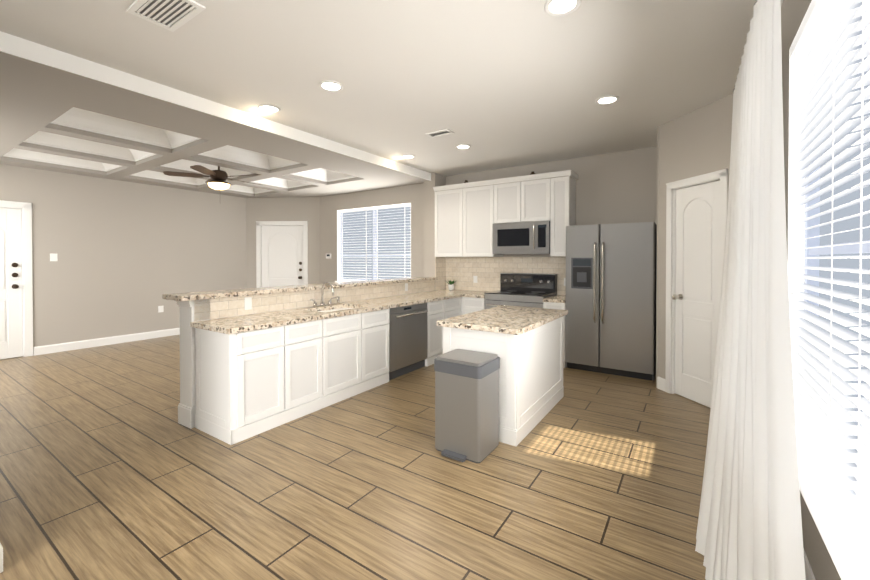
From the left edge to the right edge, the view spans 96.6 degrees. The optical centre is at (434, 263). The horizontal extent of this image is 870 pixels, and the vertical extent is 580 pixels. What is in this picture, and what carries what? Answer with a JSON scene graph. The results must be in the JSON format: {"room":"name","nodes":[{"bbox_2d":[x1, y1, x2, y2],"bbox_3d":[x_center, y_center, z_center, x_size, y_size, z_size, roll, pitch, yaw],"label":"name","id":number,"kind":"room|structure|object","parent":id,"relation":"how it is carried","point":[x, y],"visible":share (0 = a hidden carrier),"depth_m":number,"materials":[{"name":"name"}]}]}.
{"room":"kitchen","nodes":[
{"label":"kitchen","id":0,"kind":"room"},
{"bbox_2d":[0,31,430,197],"bbox_3d":[-4.125,-1.530,4.242,4.382,0.371,8.970,0,1,34],"label":"ceiling","id":1,"kind":"structure","parent":0,"point":[42,87],"depth_m":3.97,"materials":[{"name":"paint"}]},
{"bbox_2d":[163,165,260,190],"bbox_3d":[-3.115,-1.239,5.666,1.301,0.740,1.255,0,1,34],"label":"ceiling fan","id":2,"kind":"object","parent":1,"relation":"hanging from","point":[217,179],"visible":0.83,"depth_m":5.51,"materials":[{"name":"brown wood"}]},
{"bbox_2d":[0,335,710,579],"bbox_3d":[-2.143,1.395,3.071,9.570,0.100,9.330,0,1,34],"label":"floor","id":3,"kind":"structure","parent":0,"point":[111,468],"depth_m":2.35,"materials":[{"name":"brown wood"}]},
{"bbox_2d":[194,325,293,444],"bbox_3d":[-1.623,0.928,3.245,0.623,0.830,0.508,0,1,34],"label":"base cabinet","id":4,"kind":"object","parent":3,"relation":"on","point":[255,361],"depth_m":3.04,"materials":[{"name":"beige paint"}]},
{"bbox_2d":[190,293,461,332],"bbox_3d":[-0.845,0.485,4.450,0.707,0.046,3.440,0,1,34],"label":"countertop","id":5,"kind":"structure","parent":4,"relation":"on","point":[252,321],"depth_m":3.57,"materials":[{"name":"beige stone"}]},
{"bbox_2d":[176,281,441,428],"bbox_3d":[-1.051,0.804,4.795,0.270,1.050,3.774,0,1,34],"label":"half wall","id":6,"kind":"structure","parent":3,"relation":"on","point":[269,302],"depth_m":3.54,"materials":[{"name":"beige paint"}]},
{"bbox_2d":[162,277,436,300],"bbox_3d":[-1.109,0.259,4.768,0.458,0.040,3.877,0,1,34],"label":"countertop","id":7,"kind":"structure","parent":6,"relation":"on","point":[252,292],"depth_m":3.86,"materials":[{"name":"beige stone"}]},
{"bbox_2d":[442,289,485,296],"bbox_3d":[0.438,0.466,6.063,1.054,0.040,0.667,0,1,34],"label":"countertop","id":8,"kind":"structure","parent":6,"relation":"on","point":[465,293],"depth_m":5.98,"materials":[{"name":"beige stone"}]},
{"bbox_2d":[447,280,455,289],"bbox_3d":[0.259,0.353,6.420,0.188,0.179,0.171,0,1,34],"label":"plant pot","id":9,"kind":"object","parent":8,"relation":"on","point":[451,286],"visible":1,"depth_m":6.37,"materials":[{"name":"white ceramic"}]},
{"bbox_2d":[294,317,329,419],"bbox_3d":[-1.402,0.925,3.576,0.623,0.830,0.512,0,1,34],"label":"base cabinet","id":10,"kind":"object","parent":3,"relation":"on","point":[311,338],"depth_m":3.47,"materials":[{"name":"beige paint"}]},
{"bbox_2d":[318,309,365,404],"bbox_3d":[-1.153,0.922,3.951,0.623,0.830,0.612,0,1,34],"label":"base cabinet","id":11,"kind":"object","parent":3,"relation":"on","point":[347,334],"depth_m":3.84,"materials":[{"name":"beige paint"}]},
{"bbox_2d":[342,305,388,390],"bbox_3d":[-0.906,0.918,4.322,0.623,0.830,0.503,0,1,34],"label":"base cabinet","id":12,"kind":"object","parent":3,"relation":"on","point":[377,326],"depth_m":4.20,"materials":[{"name":"beige paint"}]},
{"bbox_2d":[388,303,427,379],"bbox_3d":[-0.497,0.916,4.799,0.571,0.826,0.736,0,1,34],"label":"dishwasher","id":13,"kind":"object","parent":3,"relation":"on","point":[408,339],"visible":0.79,"depth_m":4.63,"materials":[{"name":"grey metal"}]},
{"bbox_2d":[402,297,465,365],"bbox_3d":[-0.099,0.907,5.528,0.743,0.830,0.907,0,1,34],"label":"base cabinet","id":14,"kind":"object","parent":3,"relation":"on","point":[449,307],"depth_m":5.21,"materials":[{"name":"beige paint"}]},
{"bbox_2d":[434,349,499,462],"bbox_3d":[0.222,1.010,2.814,0.380,0.675,0.390,0,1,34],"label":"trash can","id":15,"kind":"object","parent":3,"relation":"on","point":[466,404],"visible":0.98,"depth_m":2.70,"materials":[{"name":"silver metal"}]},
{"bbox_2d":[466,297,484,313],"bbox_3d":[0.721,0.903,5.891,0.387,0.830,0.648,0,1,34],"label":"base cabinet","id":16,"kind":"object","parent":3,"relation":"on","point":[473,304],"depth_m":5.60,"materials":[{"name":"beige paint"}]},
{"bbox_2d":[443,317,563,445],"bbox_3d":[0.674,0.926,3.545,0.650,0.830,1.250,0,1,34],"label":"kitchen island","id":17,"kind":"object","parent":3,"relation":"on","point":[525,344],"depth_m":3.06,"materials":[{"name":"white wood"}]},
{"bbox_2d":[437,305,567,336],"bbox_3d":[0.674,0.490,3.541,0.720,0.039,1.320,0,1,34],"label":"island countertop","id":18,"kind":"structure","parent":17,"relation":"on","point":[516,320],"depth_m":3.27,"materials":[{"name":"beige stone"}]},
{"bbox_2d":[485,273,556,308],"bbox_3d":[1.213,0.736,5.517,0.840,1.172,0.697,0,1,34],"label":"range","id":19,"kind":"object","parent":3,"relation":"on","point":[532,290],"visible":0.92,"depth_m":5.52,"materials":[{"name":"grey metal"}]},
{"bbox_2d":[543,301,566,367],"bbox_3d":[1.702,0.909,5.237,0.279,0.830,0.648,0,1,34],"label":"base cabinet","id":20,"kind":"object","parent":3,"relation":"on","point":[546,304],"depth_m":4.92,"materials":[{"name":"beige paint"}]},
{"bbox_2d":[543,295,565,304],"bbox_3d":[1.697,0.474,5.225,0.279,0.040,0.667,0,1,34],"label":"countertop","id":21,"kind":"structure","parent":20,"relation":"on","point":[561,299],"depth_m":5.00,"materials":[{"name":"beige stone"}]},
{"bbox_2d":[565,222,656,380],"bbox_3d":[2.205,0.428,4.847,0.980,1.800,0.697,0,1,34],"label":"refrigerator","id":22,"kind":"object","parent":3,"relation":"on","point":[611,291],"visible":0.98,"depth_m":4.58,"materials":[{"name":"grey metal"}]},
{"bbox_2d":[0,0,782,175],"bbox_3d":[-0.264,-1.566,1.671,4.920,0.250,8.970,0,1,34],"label":"ceiling","id":23,"kind":"structure","parent":0,"point":[496,84],"depth_m":2.81,"materials":[{"name":"paint"}]},
{"bbox_2d":[126,0,205,31],"bbox_3d":[-1.526,-1.440,2.194,0.400,0.012,0.240,0,1,34],"label":"ceiling vent","id":24,"kind":"object","parent":23,"relation":"in","point":[172,15],"visible":0.92,"depth_m":2.21,"materials":[{"name":"white metal"}]},
{"bbox_2d":[258,104,280,112],"bbox_3d":[-1.557,-1.455,3.645,0.196,0.010,0.196,0,1,34],"label":"recessed light","id":25,"kind":"object","parent":23,"relation":"in","point":[268,108],"visible":1,"depth_m":3.64,"materials":[{"name":"white"}]},
{"bbox_2d":[319,80,343,91],"bbox_3d":[-0.850,-1.450,3.174,0.196,0.010,0.196,0,1,34],"label":"recessed light","id":26,"kind":"object","parent":23,"relation":"in","point":[330,85],"visible":1,"depth_m":3.16,"materials":[{"name":"white"}]},
{"bbox_2d":[401,154,414,158],"bbox_3d":[-0.368,-1.471,5.340,0.196,0.010,0.196,0,1,34],"label":"recessed light","id":27,"kind":"object","parent":23,"relation":"in","point":[407,156],"visible":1,"depth_m":5.33,"materials":[{"name":"white"}]},
{"bbox_2d":[425,129,453,137],"bbox_3d":[0.054,-1.461,4.350,0.300,0.012,0.140,0,1,34],"label":"ceiling vent","id":28,"kind":"object","parent":23,"relation":"in","point":[439,133],"visible":0.9,"depth_m":4.34,"materials":[{"name":"white metal"}]},
{"bbox_2d":[455,144,470,148],"bbox_3d":[0.353,-1.467,4.872,0.196,0.010,0.196,0,1,34],"label":"recessed light","id":29,"kind":"object","parent":23,"relation":"in","point":[463,146],"visible":0.98,"depth_m":4.86,"materials":[{"name":"white"}]},
{"bbox_2d":[544,0,580,15],"bbox_3d":[0.710,-1.441,2.159,0.196,0.010,0.196,0,1,34],"label":"recessed light","id":30,"kind":"object","parent":23,"relation":"in","point":[558,7],"visible":1,"depth_m":2.17,"materials":[{"name":"white"}]},
{"bbox_2d":[595,95,618,104],"bbox_3d":[1.533,-1.453,3.449,0.196,0.010,0.196,0,1,34],"label":"recessed light","id":31,"kind":"object","parent":23,"relation":"in","point":[607,99],"visible":1,"depth_m":3.44,"materials":[{"name":"white"}]},
{"bbox_2d":[0,0,840,579],"bbox_3d":[-2.049,-0.143,2.946,9.290,2.980,8.850,0,1,34],"label":"wall","id":32,"kind":"structure","parent":0,"point":[128,254],"depth_m":6.09,"materials":[{"name":"beige paint"}]},
{"bbox_2d":[0,200,32,358],"bbox_3d":[-6.082,0.233,5.094,0.179,2.185,1.100,0,1,34],"label":"door","id":33,"kind":"structure","parent":32,"relation":"attached to","point":[16,312],"depth_m":5.43,"materials":[{"name":"white wood"}]},
{"bbox_2d":[50,253,56,260],"bbox_3d":[-5.631,-0.090,5.722,0.010,0.115,0.080,0,1,34],"label":"light switch","id":34,"kind":"object","parent":32,"relation":"attached to","point":[53,256],"depth_m":5.72,"materials":[{"name":"white plastic"}]},
{"bbox_2d":[158,306,163,312],"bbox_3d":[-4.866,0.809,6.879,0.010,0.115,0.080,0,1,34],"label":"outlet","id":35,"kind":"object","parent":32,"relation":"attached to","point":[160,308],"depth_m":6.87,"materials":[{"name":"white plastic"}]},
{"bbox_2d":[256,221,307,287],"bbox_3d":[-3.210,0.204,8.161,1.110,2.185,0.179,0,1,4],"label":"door","id":36,"kind":"structure","parent":32,"relation":"attached to","point":[281,253],"depth_m":8.16,"materials":[{"name":"white wood"}]},
{"bbox_2d":[335,203,410,281],"bbox_3d":[-1.181,-0.341,7.287,1.920,1.448,0.103,0,1,34],"label":"window frame","id":37,"kind":"structure","parent":32,"relation":"attached to","point":[338,246],"depth_m":7.79,"materials":[{"name":"white"}]},
{"bbox_2d":[340,207,410,280],"bbox_3d":[-1.138,-0.356,7.353,1.860,1.420,0.050,0,1,34],"label":"window","id":38,"kind":"structure","parent":32,"relation":"in","point":[405,228],"depth_m":7.33,"materials":[{"name":"grey plastic"}]},
{"bbox_2d":[338,204,410,280],"bbox_3d":[-1.172,-0.355,7.301,1.820,1.396,0.061,0,1,34],"label":"window blinds","id":39,"kind":"object","parent":38,"relation":"attached to","point":[377,222],"visible":0.85,"depth_m":7.25,"materials":[{"name":"white plastic"}]},
{"bbox_2d":[0,328,815,579],"bbox_3d":[-2.471,1.283,3.030,8.269,0.125,8.500,0,1,34],"label":"baseboard","id":40,"kind":"structure","parent":32,"relation":"attached to","point":[97,342],"depth_m":5.98,"materials":[{"name":"white wood"}]},
{"bbox_2d":[434,186,464,256],"bbox_3d":[0.332,-0.641,6.315,0.587,1.071,0.348,0,1,34],"label":"upper cabinet","id":41,"kind":"object","parent":32,"relation":"attached to","point":[449,204],"depth_m":6.17,"materials":[{"name":"white wood"}]},
{"bbox_2d":[465,182,502,256],"bbox_3d":[0.747,-0.638,6.038,0.644,1.071,0.348,0,1,34],"label":"upper cabinet","id":42,"kind":"object","parent":32,"relation":"attached to","point":[466,218],"depth_m":5.88,"materials":[{"name":"white wood"}]},
{"bbox_2d":[435,257,565,294],"bbox_3d":[0.993,0.173,5.898,2.164,0.549,0.328,0,1,34],"label":"tile backsplash","id":43,"kind":"structure","parent":32,"relation":"attached to","point":[475,273],"depth_m":6.18,"materials":[{"name":"tile"}]},
{"bbox_2d":[497,178,524,222],"bbox_3d":[1.166,-0.881,5.757,0.478,0.581,0.348,0,1,34],"label":"upper cabinet","id":44,"kind":"object","parent":32,"relation":"attached to","point":[510,196],"depth_m":5.60,"materials":[{"name":"white wood"}]},
{"bbox_2d":[492,221,549,254],"bbox_3d":[1.288,-0.359,5.619,0.832,0.450,0.452,0,1,34],"label":"microwave","id":45,"kind":"object","parent":44,"relation":"attached to","point":[518,238],"visible":1,"depth_m":5.46,"materials":[{"name":"grey metal"}]},
{"bbox_2d":[525,178,552,221],"bbox_3d":[1.467,-0.879,5.557,0.478,0.581,0.348,0,1,34],"label":"upper cabinet","id":46,"kind":"object","parent":32,"relation":"attached to","point":[536,191],"depth_m":5.39,"materials":[{"name":"white wood"}]},
{"bbox_2d":[549,174,576,256],"bbox_3d":[1.747,-0.632,5.373,0.309,1.071,0.348,0,1,34],"label":"upper cabinet","id":47,"kind":"object","parent":32,"relation":"attached to","point":[562,199],"depth_m":5.23,"materials":[{"name":"white wood"}]},
{"bbox_2d":[665,169,727,407],"bbox_3d":[2.501,0.257,3.706,0.179,2.165,0.670,0,1,-11],"label":"door","id":48,"kind":"structure","parent":32,"relation":"attached to","point":[696,211],"depth_m":3.74,"materials":[{"name":"white wood"}]},
{"bbox_2d":[695,0,805,579],"bbox_3d":[1.256,0.037,1.510,0.387,2.623,3.040,0,1,34],"label":"curtain","id":49,"kind":"object","parent":32,"relation":"hanging from","point":[749,526],"visible":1,"depth_m":1.46,"materials":[{"name":"white fabric"}]},
{"bbox_2d":[788,0,869,579],"bbox_3d":[1.305,-0.135,1.241,0.143,1.912,1.890,0,1,34],"label":"window frame","id":50,"kind":"structure","parent":32,"relation":"attached to","point":[848,549],"depth_m":1.36,"materials":[{"name":"white"}]},
{"bbox_2d":[804,3,869,464],"bbox_3d":[1.387,-0.149,1.186,0.050,1.885,1.830,0,1,34],"label":"window","id":51,"kind":"structure","parent":32,"relation":"in","point":[848,237],"depth_m":1.59,"materials":[{"name":"grey plastic"}]},
{"bbox_2d":[789,0,869,548],"bbox_3d":[1.336,-0.149,1.220,0.061,1.861,1.790,0,1,34],"label":"window blinds","id":52,"kind":"object","parent":51,"relation":"attached to","point":[828,42],"visible":0.98,"depth_m":1.40,"materials":[{"name":"white plastic"}]}
]}

